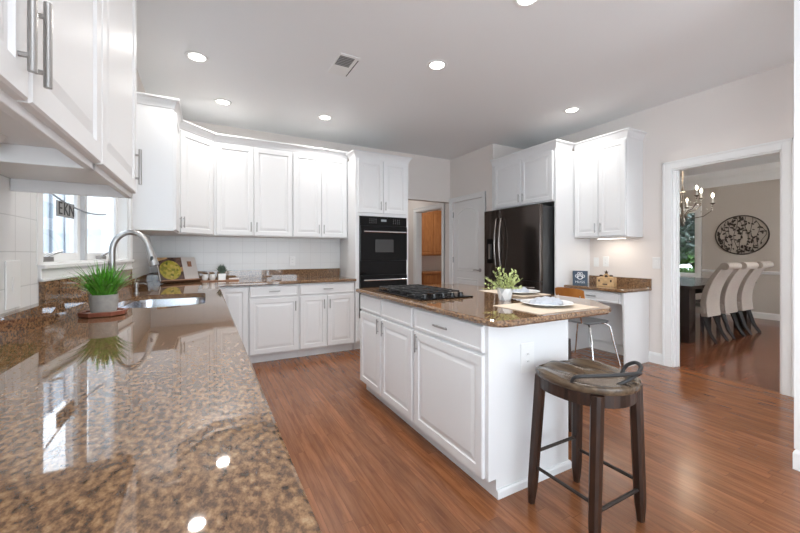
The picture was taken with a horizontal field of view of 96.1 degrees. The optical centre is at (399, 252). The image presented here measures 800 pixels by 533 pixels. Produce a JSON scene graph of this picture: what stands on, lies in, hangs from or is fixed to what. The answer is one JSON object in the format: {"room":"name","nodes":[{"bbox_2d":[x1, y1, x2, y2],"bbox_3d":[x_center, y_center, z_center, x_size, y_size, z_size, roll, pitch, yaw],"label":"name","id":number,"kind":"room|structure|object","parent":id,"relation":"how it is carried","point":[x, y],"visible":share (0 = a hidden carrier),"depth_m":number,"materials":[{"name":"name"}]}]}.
{"room":"kitchen","nodes":[
{"label":"kitchen","id":0,"kind":"room"},
{"bbox_2d":[0,174,37,313],"bbox_3d":[-0.419,-0.210,-0.823,0.160,2.960,5.550,0,0,-28],"label":"wall","id":1,"kind":"structure","parent":0,"point":[18,210],"depth_m":1.50,"materials":[{"name":"white tile"}]},
{"bbox_2d":[5,260,19,309],"bbox_3d":[-1.546,0.125,1.438,0.009,0.190,0.120,0,0,-28],"label":"light switch","id":2,"kind":"object","parent":1,"relation":"attached to","point":[12,268],"visible":1,"depth_m":1.43,"materials":[{"name":"white plastic"}]},
{"bbox_2d":[0,299,66,346],"bbox_3d":[-1.005,0.280,0.491,0.060,0.100,3.020,0,0,-28],"label":"backsplash","id":3,"kind":"structure","parent":1,"relation":"attached to","point":[15,324],"depth_m":1.48,"materials":[{"name":"brown stone"}]},
{"bbox_2d":[0,0,141,198],"bbox_3d":[-0.812,-0.797,0.527,0.430,1.105,2.300,0,0,-28],"label":"upper cabinet","id":4,"kind":"object","parent":1,"relation":"attached to","point":[68,67],"visible":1,"depth_m":0.96,"materials":[{"name":"white paint"}]},
{"bbox_2d":[132,68,150,277],"bbox_3d":[-2.773,-0.210,3.661,0.287,2.960,1.540,0,0,-28],"label":"wall","id":5,"kind":"structure","parent":0,"point":[140,265],"depth_m":3.44,"materials":[{"name":"white paint"}]},
{"bbox_2d":[39,269,131,314],"bbox_3d":[-1.978,0.233,2.362,0.021,0.194,1.465,0,0,-24],"label":"backsplash","id":6,"kind":"structure","parent":5,"relation":"attached to","point":[75,300],"depth_m":1.95,"materials":[{"name":"brown stone"}]},
{"bbox_2d":[132,272,152,291],"bbox_3d":[-2.560,0.275,3.591,0.022,0.110,1.203,0,0,-28],"label":"backsplash","id":7,"kind":"structure","parent":5,"relation":"attached to","point":[147,278],"depth_m":3.51,"materials":[{"name":"brown stone"}]},
{"bbox_2d":[133,103,181,233],"bbox_3d":[-2.271,-0.745,3.396,0.343,1.090,0.535,0,0,-28],"label":"upper cabinet","id":8,"kind":"object","parent":5,"relation":"attached to","point":[156,202],"visible":0.92,"depth_m":3.17,"materials":[{"name":"white paint"}]},
{"bbox_2d":[136,91,348,158],"bbox_3d":[-1.713,-1.333,4.149,0.735,0.084,2.447,0,0,37],"label":"crown molding","id":9,"kind":"structure","parent":8,"relation":"attached to","point":[141,98],"depth_m":4.17,"materials":[{"name":"white paint"}]},
{"bbox_2d":[144,129,213,236],"bbox_3d":[-2.428,-0.745,3.993,0.637,1.090,0.661,0,0,-28],"label":"upper cabinet","id":10,"kind":"object","parent":5,"relation":"attached to","point":[196,151],"visible":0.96,"depth_m":3.90,"materials":[{"name":"white paint"}]},
{"bbox_2d":[151,236,339,271],"bbox_3d":[-1.714,-0.030,4.934,3.360,2.600,0.310,0,0,-28],"label":"wall","id":11,"kind":"structure","parent":0,"point":[236,253],"depth_m":4.63,"materials":[{"name":"white tile"}]},
{"bbox_2d":[153,268,339,281],"bbox_3d":[-1.869,0.275,4.661,2.257,0.110,0.021,0,0,-28],"label":"backsplash","id":12,"kind":"structure","parent":11,"relation":"attached to","point":[279,273],"depth_m":4.75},
{"bbox_2d":[213,141,291,237],"bbox_3d":[-1.825,-0.745,4.486,0.887,1.090,0.367,0,0,-28],"label":"upper cabinet","id":13,"kind":"object","parent":11,"relation":"attached to","point":[253,185],"visible":0.97,"depth_m":4.33,"materials":[{"name":"white paint"}]},
{"bbox_2d":[290,257,294,265],"bbox_3d":[-1.463,0.110,4.888,0.075,0.120,0.008,0,0,-28],"label":"wall outlet","id":14,"kind":"object","parent":11,"relation":"attached to","point":[292,259],"visible":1,"depth_m":4.88,"materials":[{"name":"white plastic"}]},
{"bbox_2d":[291,152,346,238],"bbox_3d":[-1.111,-0.745,4.872,0.734,1.090,0.367,0,0,-28],"label":"upper cabinet","id":15,"kind":"object","parent":11,"relation":"attached to","point":[319,182],"visible":0.96,"depth_m":4.72,"materials":[{"name":"white paint"}]},
{"bbox_2d":[186,120,380,161],"bbox_3d":[-1.817,-1.510,5.123,3.360,0.360,0.120,0,0,-28],"label":"wall","id":16,"kind":"structure","parent":0,"point":[221,129],"depth_m":5.11,"materials":[{"name":"white paint"}]},
{"bbox_2d":[381,150,449,202],"bbox_3d":[-0.630,-0.210,7.794,1.510,2.960,3.690,0,0,-28],"label":"wall","id":17,"kind":"structure","parent":0,"point":[428,177],"depth_m":6.30,"materials":[{"name":"white paint"}]},
{"bbox_2d":[422,210,440,270],"bbox_3d":[1.387,-0.210,8.710,2.670,2.960,2.800,0,0,-28],"label":"wall","id":18,"kind":"structure","parent":0,"point":[429,263],"depth_m":9.91,"materials":[{"name":"white paint"}]},
{"bbox_2d":[422,210,440,255],"bbox_3d":[0.778,-0.530,9.614,0.880,1.200,0.409,0,0,-28],"label":"upper cabinet","id":19,"kind":"object","parent":18,"relation":"attached to","point":[431,221],"visible":0.66,"depth_m":9.41,"materials":[{"name":"brown wood"}]},
{"bbox_2d":[136,0,793,176],"bbox_3d":[2.393,-1.730,4.507,10.900,0.080,12.550,0,0,-28],"label":"ceiling","id":20,"kind":"structure","parent":0,"point":[510,76],"depth_m":3.16,"materials":[{"name":"white paint"}]},
{"bbox_2d":[184,51,208,62],"bbox_3d":[-1.750,-1.686,3.100,0.190,0.008,0.190,0,0,-28],"label":"recessed light","id":21,"kind":"object","parent":20,"relation":"in","point":[194,56],"visible":1,"depth_m":3.09,"materials":[{"name":"white paint"}]},
{"bbox_2d":[214,98,231,105],"bbox_3d":[-1.980,-1.686,4.023,0.190,0.008,0.190,0,0,-28],"label":"recessed light","id":22,"kind":"object","parent":20,"relation":"in","point":[224,102],"visible":1,"depth_m":4.02,"materials":[{"name":"white"}]},
{"bbox_2d":[317,115,332,120],"bbox_3d":[-0.936,-1.686,4.484,0.190,0.008,0.190,0,0,-28],"label":"recessed light","id":23,"kind":"object","parent":20,"relation":"in","point":[321,117],"visible":1,"depth_m":4.47,"materials":[{"name":"white"}]},
{"bbox_2d":[328,53,359,76],"bbox_3d":[-0.509,-1.684,3.232,0.180,0.012,0.370,0,0,-28],"label":"ceiling vent","id":24,"kind":"object","parent":20,"relation":"in","point":[343,64],"visible":1,"depth_m":3.21,"materials":[{"name":"white metal"}]},
{"bbox_2d":[336,55,354,67],"bbox_3d":[-0.487,-1.681,3.159,0.130,0.002,0.160,0,0,-28],"label":"grille","id":25,"kind":"object","parent":24,"relation":"attached to","point":[344,61],"depth_m":3.15,"materials":[{"name":"grey metal"}]},
{"bbox_2d":[426,59,447,70],"bbox_3d":[0.333,-1.686,3.232,0.190,0.008,0.190,0,0,-28],"label":"recessed light","id":26,"kind":"object","parent":20,"relation":"in","point":[435,65],"visible":1,"depth_m":3.23,"materials":[{"name":"white"}]},
{"bbox_2d":[513,0,539,7],"bbox_3d":[0.847,-1.686,2.380,0.190,0.008,0.190,0,0,-28],"label":"recessed light","id":27,"kind":"object","parent":20,"relation":"in","point":[518,3],"visible":1,"depth_m":2.43,"materials":[{"name":"white"}]},
{"bbox_2d":[563,107,580,112],"bbox_3d":[2.033,-1.686,4.248,0.190,0.008,0.190,0,0,-28],"label":"recessed light","id":28,"kind":"object","parent":20,"relation":"in","point":[571,109],"visible":1,"depth_m":4.25,"materials":[{"name":"white"}]},
{"bbox_2d":[680,171,714,226],"bbox_3d":[4.714,-1.060,5.996,0.671,1.259,0.671,0,0,5],"label":"chandelier","id":29,"kind":"object","parent":20,"relation":"hanging from","point":[683,216],"visible":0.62,"depth_m":5.97,"materials":[{"name":"silver metal"}]},
{"bbox_2d":[408,144,523,284],"bbox_3d":[0.755,-0.210,7.515,0.660,2.960,4.100,0,0,-28],"label":"wall","id":30,"kind":"structure","parent":0,"point":[470,173],"depth_m":6.12,"materials":[{"name":"white paint"}]},
{"bbox_2d":[413,203,444,284],"bbox_3d":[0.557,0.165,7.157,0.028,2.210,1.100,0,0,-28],"label":"trim","id":31,"kind":"structure","parent":30,"relation":"attached to","point":[442,205],"depth_m":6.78,"materials":[{"name":"white paint"}]},
{"bbox_2d":[453,198,481,285],"bbox_3d":[1.132,0.182,6.114,0.099,2.155,0.787,0,0,-28],"label":"door","id":32,"kind":"structure","parent":30,"relation":"in","point":[467,215],"depth_m":6.10,"materials":[{"name":"white paint"}]},
{"bbox_2d":[449,191,485,285],"bbox_3d":[1.125,0.145,6.106,0.028,2.250,0.950,0,0,-28],"label":"trim","id":33,"kind":"structure","parent":30,"relation":"attached to","point":[479,194],"depth_m":6.33,"materials":[{"name":"white paint"}]},
{"bbox_2d":[252,313,799,532],"bbox_3d":[2.469,1.295,4.577,10.700,0.050,12.300,0,0,-28],"label":"floor","id":34,"kind":"structure","parent":0,"point":[719,450],"depth_m":2.24,"materials":[{"name":"brown wood"}]},
{"bbox_2d":[220,286,247,353],"bbox_3d":[-2.258,0.818,4.094,0.925,0.905,0.629,0,0,-28],"label":"base cabinet","id":35,"kind":"object","parent":34,"relation":"on","point":[236,297],"visible":0.14,"depth_m":4.00,"materials":[{"name":"white paint"}]},
{"bbox_2d":[248,284,298,362],"bbox_3d":[-1.597,0.818,4.440,0.563,0.905,0.650,0,0,-28],"label":"base cabinet","id":36,"kind":"object","parent":34,"relation":"on","point":[273,310],"visible":0.75,"depth_m":4.17,"materials":[{"name":"white paint"}]},
{"bbox_2d":[298,281,354,356],"bbox_3d":[-1.036,0.818,4.743,0.708,0.905,0.650,0,0,-28],"label":"base cabinet","id":37,"kind":"object","parent":34,"relation":"on","point":[326,310],"visible":0.83,"depth_m":4.47,"materials":[{"name":"white paint"}]},
{"bbox_2d":[340,149,412,349],"bbox_3d":[-0.367,-0.030,5.103,0.878,2.600,0.655,0,0,-28],"label":"tall cabinet","id":38,"kind":"object","parent":34,"relation":"on","point":[377,183],"visible":0.51,"depth_m":4.81,"materials":[{"name":"white paint"}]},
{"bbox_2d":[359,216,406,317],"bbox_3d":[-0.335,0.182,5.063,0.696,1.335,0.636,0,0,-28],"label":"wall oven","id":39,"kind":"object","parent":38,"relation":"in","point":[382,240],"visible":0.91,"depth_m":4.81,"materials":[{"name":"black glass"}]},
{"bbox_2d":[360,294,571,499],"bbox_3d":[0.310,0.818,2.717,0.672,0.905,1.715,0,0,-28],"label":"kitchen island","id":40,"kind":"object","parent":34,"relation":"on","point":[461,385],"visible":0.92,"depth_m":2.05,"materials":[{"name":"white paint"}]},
{"bbox_2d":[356,283,610,327],"bbox_3d":[0.553,0.347,2.818,1.205,0.035,1.850,0,0,-28],"label":"island countertop","id":41,"kind":"structure","parent":40,"relation":"on","point":[479,308],"depth_m":2.18,"materials":[{"name":"brown stone"}]},
{"bbox_2d":[375,284,472,300],"bbox_3d":[0.165,0.307,2.909,0.460,0.044,0.760,0,0,-28],"label":"gas cooktop","id":42,"kind":"object","parent":41,"relation":"in","point":[419,292],"visible":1,"depth_m":2.77,"materials":[{"name":"black metal"}]},
{"bbox_2d":[482,266,522,300],"bbox_3d":[0.717,0.209,2.516,0.282,0.241,0.364,0,0,17],"label":"potted plant","id":43,"kind":"object","parent":41,"relation":"on","point":[504,293],"visible":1,"depth_m":2.48,"materials":[{"name":"green plant"}]},
{"bbox_2d":[480,289,550,296],"bbox_3d":[0.939,0.328,2.981,0.310,0.003,0.490,0,0,-28],"label":"placemat","id":44,"kind":"object","parent":41,"relation":"on","point":[491,291],"visible":0.6,"depth_m":2.83,"materials":[{"name":"beige fabric"}]},
{"bbox_2d":[512,289,539,293],"bbox_3d":[0.975,0.315,2.915,0.304,0.022,0.304,0,0,-28],"label":"dinner plate","id":45,"kind":"object","parent":44,"relation":"on","point":[530,290],"visible":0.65,"depth_m":2.82,"materials":[{"name":"white ceramic"}]},
{"bbox_2d":[513,287,528,293],"bbox_3d":[0.979,0.294,2.918,0.132,0.045,0.240,0,0,27],"label":"cloth napkin","id":46,"kind":"object","parent":45,"relation":"on","point":[524,289],"visible":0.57,"depth_m":2.84,"materials":[{"name":"white fabric"}]},
{"bbox_2d":[493,303,598,314],"bbox_3d":[0.900,0.328,2.213,0.550,0.003,0.365,0,0,-28],"label":"placemat","id":47,"kind":"object","parent":41,"relation":"on","point":[524,307],"visible":0.6,"depth_m":2.15,"materials":[{"name":"beige fabric"}]},
{"bbox_2d":[520,299,573,306],"bbox_3d":[0.916,0.315,2.247,0.314,0.022,0.314,0,0,-28],"label":"dinner plate","id":48,"kind":"object","parent":47,"relation":"on","point":[565,303],"visible":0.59,"depth_m":2.21,"materials":[{"name":"white ceramic"}]},
{"bbox_2d":[529,296,562,306],"bbox_3d":[0.912,0.294,2.244,0.187,0.045,0.270,0,0,42],"label":"cloth napkin","id":49,"kind":"object","parent":48,"relation":"on","point":[545,300],"visible":0.91,"depth_m":2.17,"materials":[{"name":"white fabric"}]},
{"bbox_2d":[521,342,533,372],"bbox_3d":[0.696,0.570,1.961,0.100,0.160,0.008,0,0,-28],"label":"wall outlet","id":50,"kind":"object","parent":40,"relation":"attached to","point":[527,349],"visible":1,"depth_m":1.96,"materials":[{"name":"white plastic"}]},
{"bbox_2d":[484,204,553,294],"bbox_3d":[1.850,0.328,5.117,0.955,1.885,1.020,0,0,-28],"label":"refrigerator","id":51,"kind":"object","parent":34,"relation":"on","point":[521,239],"visible":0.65,"depth_m":4.72,"materials":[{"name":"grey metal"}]},
{"bbox_2d":[490,139,589,350],"bbox_3d":[1.984,-0.075,5.167,0.728,2.690,1.190,0,0,-28],"label":"tall cabinet","id":52,"kind":"object","parent":34,"relation":"on","point":[544,173],"visible":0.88,"depth_m":4.70,"materials":[{"name":"white paint"}]},
{"bbox_2d":[568,338,571,431],"bbox_3d":[1.001,0.889,2.645,0.440,0.762,0.415,0,0,-28],"label":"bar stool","id":53,"kind":"object","parent":34,"relation":"on","point":[569,339],"visible":0.02,"depth_m":2.55,"materials":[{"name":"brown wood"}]},
{"bbox_2d":[528,358,645,532],"bbox_3d":[0.914,0.889,1.753,0.415,0.762,0.440,0,0,-28],"label":"bar stool","id":54,"kind":"object","parent":34,"relation":"on","point":[597,385],"visible":1,"depth_m":1.68,"materials":[{"name":"brown wood"}]},
{"bbox_2d":[555,287,620,365],"bbox_3d":[2.107,0.829,4.154,0.540,0.878,0.580,0,0,-28],"label":"desk chair","id":55,"kind":"object","parent":34,"relation":"on","point":[562,291],"visible":0.62,"depth_m":4.03,"materials":[{"name":"grey"}]},
{"bbox_2d":[575,288,648,366],"bbox_3d":[2.510,0.856,4.402,0.505,0.828,0.735,0,0,-28],"label":"desk","id":56,"kind":"object","parent":34,"relation":"on","point":[628,318],"visible":0.84,"depth_m":4.14,"materials":[{"name":"white paint"}]},
{"bbox_2d":[564,283,651,292],"bbox_3d":[2.512,0.422,4.390,0.537,0.035,0.760,0,0,-28],"label":"countertop","id":57,"kind":"structure","parent":56,"relation":"on","point":[591,286],"depth_m":4.22,"materials":[{"name":"brown stone"}]},
{"bbox_2d":[573,271,587,285],"bbox_3d":[2.269,0.315,4.528,0.170,0.180,0.020,0,0,35],"label":"sign","id":58,"kind":"object","parent":57,"relation":"on","point":[579,277],"visible":1,"depth_m":4.52,"materials":[{"name":"blue"}]},
{"bbox_2d":[575,272,584,279],"bbox_3d":[2.264,0.287,4.521,0.112,0.093,0.002,0,0,35],"label":"print","id":59,"kind":"object","parent":58,"relation":"on","point":[578,275],"depth_m":4.52,"materials":[{"name":"white paper"}]},
{"bbox_2d":[597,270,616,286],"bbox_3d":[2.512,0.308,4.374,0.113,0.194,0.190,0,0,-43],"label":"wooden box","id":60,"kind":"object","parent":57,"relation":"on","point":[606,280],"visible":0.99,"depth_m":4.33,"materials":[{"name":"brown wood"}]},
{"bbox_2d":[680,277,750,343],"bbox_3d":[4.705,0.865,6.014,2.200,0.810,1.200,0,0,-28],"label":"dining table","id":61,"kind":"object","parent":34,"relation":"on","point":[689,286],"visible":0.34,"depth_m":5.10,"materials":[{"name":"black wood"}]},
{"bbox_2d":[695,262,741,343],"bbox_3d":[4.466,0.707,5.300,0.430,1.149,0.748,0,0,-28],"label":"dining chair","id":62,"kind":"object","parent":34,"relation":"on","point":[709,305],"visible":0.8,"depth_m":5.12,"materials":[{"name":"beige fabric"}]},
{"bbox_2d":[695,262,758,338],"bbox_3d":[4.976,0.707,5.576,0.430,1.149,0.748,0,0,-28],"label":"dining chair","id":63,"kind":"object","parent":34,"relation":"on","point":[728,296],"visible":0.75,"depth_m":5.40,"materials":[{"name":"beige fabric"}]},
{"bbox_2d":[707,261,773,334],"bbox_3d":[5.486,0.707,5.852,0.430,1.149,0.748,0,0,-28],"label":"dining chair","id":64,"kind":"object","parent":34,"relation":"on","point":[745,291],"visible":0.65,"depth_m":5.67,"materials":[{"name":"beige fabric"}]},
{"bbox_3d":[-0.697,0.818,0.731,0.790,0.905,3.050,0,0,-28],"label":"base cabinet","id":65,"kind":"object","parent":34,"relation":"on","visible":0},
{"bbox_2d":[0,276,355,532],"bbox_3d":[-0.601,0.347,2.176,2.395,0.035,5.600,0,0,-28],"label":"countertop","id":66,"kind":"structure","parent":65,"relation":"on","point":[153,419],"depth_m":0.68,"materials":[{"name":"brown stone"}]},
{"bbox_2d":[77,307,127,317],"bbox_3d":[-1.574,0.317,1.911,0.198,0.025,0.188,0,0,-28],"label":"serving tray","id":67,"kind":"object","parent":66,"relation":"on","point":[120,311],"visible":0.82,"depth_m":1.85,"materials":[{"name":"brown wood"}]},
{"bbox_2d":[61,261,141,312],"bbox_3d":[-1.569,0.174,1.906,0.387,0.280,0.394,0,0,18],"label":"potted grass","id":68,"kind":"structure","parent":67,"relation":"on","point":[103,297],"depth_m":1.87,"materials":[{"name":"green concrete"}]},
{"bbox_2d":[88,293,118,312],"bbox_3d":[-1.574,0.267,1.911,0.124,0.095,0.124,0,0,-28],"label":"pot","id":69,"kind":"object","parent":68,"relation":"on","point":[98,302],"depth_m":1.87,"materials":[{"name":"white ceramic"}]},
{"bbox_2d":[109,230,158,291],"bbox_3d":[-1.860,0.083,2.500,0.302,0.493,0.136,0,0,-28],"label":"kitchen faucet","id":70,"kind":"object","parent":66,"relation":"on","point":[152,259],"visible":0.73,"depth_m":2.51,"materials":[{"name":"silver metal"}]},
{"bbox_2d":[133,282,146,293],"bbox_3d":[-2.103,0.284,2.910,0.095,0.091,0.044,0,0,-28],"label":"soap dispenser","id":71,"kind":"object","parent":66,"relation":"on","point":[136,284],"visible":1,"depth_m":2.89,"materials":[{"name":"silver metal"}]},
{"bbox_2d":[120,297,204,307],"bbox_3d":[-1.667,0.463,2.533,0.551,0.196,0.820,0,0,-28],"label":"sink","id":72,"kind":"object","parent":66,"relation":"in","point":[150,303],"visible":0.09,"depth_m":2.86,"materials":[{"name":"silver metal"}]},
{"bbox_2d":[160,278,201,282],"bbox_3d":[-2.477,0.220,4.036,0.189,0.209,0.420,0,0,34],"label":"cookbook stand","id":73,"kind":"object","parent":66,"relation":"on","point":[194,279],"visible":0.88,"depth_m":3.98,"materials":[{"name":"brown wood"}]},
{"bbox_2d":[156,257,198,281],"bbox_3d":[-2.484,0.178,4.022,0.118,0.258,0.410,0,0,34],"label":"cookbook","id":74,"kind":"object","parent":73,"relation":"on","point":[169,268],"visible":0.95,"depth_m":4.01,"materials":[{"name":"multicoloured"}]},
{"bbox_2d":[159,261,180,279],"bbox_3d":[-2.519,0.187,3.946,0.086,0.207,0.216,0,0,37],"label":"food picture","id":75,"kind":"object","parent":74,"relation":"attached to","point":[168,270],"depth_m":3.94},
{"bbox_2d":[200,279,238,281],"bbox_3d":[-2.124,0.324,4.240,0.410,0.011,0.140,0,0,-28],"label":"serving board","id":76,"kind":"object","parent":66,"relation":"on","point":[226,279],"visible":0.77,"depth_m":4.16,"materials":[{"name":"brown wood"}]},
{"bbox_2d":[202,274,207,280],"bbox_3d":[-2.256,0.282,4.158,0.066,0.070,0.066,0,0,-28],"label":"cup","id":77,"kind":"object","parent":76,"relation":"on","point":[204,276],"visible":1,"depth_m":4.13,"materials":[{"name":"white ceramic"}]},
{"bbox_2d":[209,274,215,279],"bbox_3d":[-2.188,0.282,4.194,0.066,0.070,0.066,0,0,-28],"label":"cup","id":78,"kind":"object","parent":76,"relation":"on","point":[211,276],"visible":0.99,"depth_m":4.17,"materials":[{"name":"white ceramic"}]},
{"bbox_2d":[217,264,226,279],"bbox_3d":[-2.105,0.225,4.247,0.107,0.186,0.110,0,0,3],"label":"potted succulent","id":79,"kind":"object","parent":76,"relation":"on","point":[221,275],"visible":1,"depth_m":4.22,"materials":[{"name":"white ceramic"}]},
{"bbox_2d":[218,273,225,279],"bbox_3d":[-2.106,0.280,4.250,0.080,0.075,0.080,0,0,-28],"label":"pot","id":80,"kind":"object","parent":79,"relation":"on","point":[221,276],"depth_m":4.22,"materials":[{"name":"white ceramic"}]},
{"bbox_2d":[558,62,793,353],"bbox_3d":[3.525,-0.210,3.215,0.120,2.960,8.900,0,0,-28],"label":"wall","id":81,"kind":"structure","parent":0,"point":[758,108],"depth_m":3.93,"materials":[{"name":"white paint"}]},
{"bbox_2d":[594,257,598,266],"bbox_3d":[2.607,0.120,4.776,0.009,0.120,0.070,0,0,-28],"label":"light switch","id":82,"kind":"object","parent":81,"relation":"attached to","point":[596,260],"visible":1,"depth_m":4.77,"materials":[{"name":"white plastic"}]},
{"bbox_2d":[603,256,608,266],"bbox_3d":[2.668,0.110,4.662,0.008,0.130,0.075,0,0,-28],"label":"wall outlet","id":83,"kind":"object","parent":81,"relation":"attached to","point":[605,258],"visible":1,"depth_m":4.65,"materials":[{"name":"white plastic"}]},
{"bbox_2d":[573,127,646,238],"bbox_3d":[2.573,-0.805,4.452,0.373,1.230,0.711,0,0,-28],"label":"upper cabinet","id":84,"kind":"object","parent":81,"relation":"attached to","point":[609,166],"visible":1,"depth_m":4.27,"materials":[{"name":"white paint"}]},
{"bbox_2d":[597,237,626,238],"bbox_3d":[2.600,-0.181,4.420,0.060,0.016,0.340,0,0,-28],"label":"light","id":85,"kind":"object","parent":84,"relation":"attached to","point":[611,237],"visible":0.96,"depth_m":4.35,"materials":[{"name":"white plastic"}]},
{"bbox_2d":[589,275,651,287],"bbox_3d":[2.739,0.352,4.513,0.023,0.104,0.758,0,0,-28],"label":"backsplash","id":86,"kind":"structure","parent":81,"relation":"attached to","point":[623,281],"depth_m":4.37,"materials":[{"name":"brown stone"}]},
{"bbox_2d":[589,339,661,364],"bbox_3d":[3.798,1.209,2.567,0.016,0.122,7.500,0,0,-28],"label":"baseboard","id":87,"kind":"structure","parent":81,"relation":"attached to","point":[654,357],"depth_m":4.55,"materials":[{"name":"white paint"}]},
{"bbox_2d":[652,257,660,268],"bbox_3d":[2.951,0.115,4.138,0.009,0.130,0.085,0,0,-28],"label":"light switch","id":88,"kind":"object","parent":81,"relation":"attached to","point":[656,261],"visible":1,"depth_m":4.13,"materials":[{"name":"white plastic"}]},
{"bbox_2d":[662,138,793,397],"bbox_3d":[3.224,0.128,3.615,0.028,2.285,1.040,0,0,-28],"label":"trim","id":89,"kind":"structure","parent":81,"relation":"attached to","point":[786,146],"depth_m":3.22,"materials":[{"name":"white paint"}]},
{"bbox_2d":[680,179,779,313],"bbox_3d":[7.302,-0.210,6.510,0.120,2.960,6.700,0,0,-28],"label":"wall","id":90,"kind":"structure","parent":0,"point":[761,199],"depth_m":7.12,"materials":[{"name":"beige paint"}]},
{"bbox_2d":[680,210,696,275],"bbox_3d":[6.265,-0.220,8.405,0.100,1.460,1.180,0,0,-28],"label":"window","id":91,"kind":"structure","parent":90,"relation":"in","point":[688,232],"depth_m":8.04,"materials":[{"name":"clear glass"}]},
{"bbox_2d":[680,205,701,276],"bbox_3d":[6.209,-0.220,8.374,0.028,1.620,1.340,0,0,-28],"label":"trim","id":92,"kind":"structure","parent":90,"relation":"attached to","point":[699,214],"depth_m":7.81,"materials":[{"name":"white paint"}]},
{"bbox_2d":[680,162,779,191],"bbox_3d":[7.163,-1.540,6.503,0.130,0.300,6.580,0,0,-28],"label":"trim","id":93,"kind":"structure","parent":90,"relation":"attached to","point":[769,171],"depth_m":7.27,"materials":[{"name":"white paint"}]},
{"bbox_2d":[702,269,779,274],"bbox_3d":[7.653,0.380,5.705,0.028,0.060,4.710,0,0,-28],"label":"trim","id":94,"kind":"structure","parent":90,"relation":"attached to","point":[703,270],"depth_m":6.88,"materials":[{"name":"white paint"}]},
{"bbox_2d":[715,215,769,254],"bbox_3d":[6.834,-0.362,7.205,0.022,0.792,0.839,0,0,-28],"label":"wall art","id":95,"kind":"object","parent":90,"relation":"attached to","point":[739,216],"visible":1,"depth_m":7.21,"materials":[{"name":"grey metal"}]},
{"bbox_2d":[726,311,779,320],"bbox_3d":[7.214,1.209,6.530,0.016,0.122,6.580,0,0,-28],"label":"baseboard","id":96,"kind":"structure","parent":90,"relation":"attached to","point":[760,315],"depth_m":6.89,"materials":[{"name":"white paint"}]},
{"bbox_3d":[-2.060,-0.210,2.321,0.289,2.960,1.563,0,0,-28],"label":"wall window","id":97,"kind":"structure","parent":0,"visible":0},
{"bbox_2d":[37,193,133,281],"bbox_3d":[-2.033,-0.497,2.327,0.175,1.265,1.545,0,0,-24],"label":"window","id":98,"kind":"structure","parent":97,"relation":"attached to","point":[86,237],"depth_m":2.25,"materials":[{"name":"white paint"}]},
{"bbox_2d":[52,194,106,214],"bbox_3d":[-1.940,-0.309,2.158,0.009,0.109,1.002,0,0,-24],"label":"rope","id":99,"kind":"object","parent":98,"relation":"attached to","point":[54,195],"visible":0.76,"depth_m":2.14,"materials":[{"name":"grey"}]},
{"bbox_2d":[56,200,73,218],"bbox_3d":[-1.882,-0.242,2.023,0.008,0.085,0.206,0,0,-24],"label":"letter sign","id":100,"kind":"object","parent":99,"relation":"hanging from","point":[63,209],"visible":0.99,"depth_m":2.00,"materials":[{"name":"grey wood"}]},
{"bbox_3d":[1.651,1.295,8.852,2.070,0.050,2.800,0,0,-28],"label":"floor","id":101,"kind":"structure","parent":0,"visible":0},
{"bbox_2d":[422,271,440,284],"bbox_3d":[0.824,0.880,9.519,0.890,0.780,0.620,0,0,-28],"label":"base cabinet","id":102,"kind":"object","parent":101,"relation":"on","point":[428,277],"visible":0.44,"depth_m":9.18,"materials":[{"name":"brown wood"}]},
{"bbox_3d":[2.515,-0.210,1.898,0.120,2.960,0.545,0,0,-28],"label":"wall","id":103,"kind":"structure","parent":0,"visible":0},
{"bbox_2d":[793,449,799,470],"bbox_3d":[2.504,1.209,1.901,0.136,0.122,0.561,0,0,-28],"label":"baseboard","id":104,"kind":"structure","parent":103,"relation":"attached to","point":[796,453],"depth_m":2.10,"materials":[{"name":"white paint"}]},
{"bbox_2d":[794,0,799,449],"bbox_3d":[2.402,-0.270,2.106,0.140,2.840,0.097,0,0,-28],"label":"trim","id":105,"kind":"structure","parent":103,"relation":"attached to","point":[796,2],"depth_m":2.10,"materials":[{"name":"white paint"}]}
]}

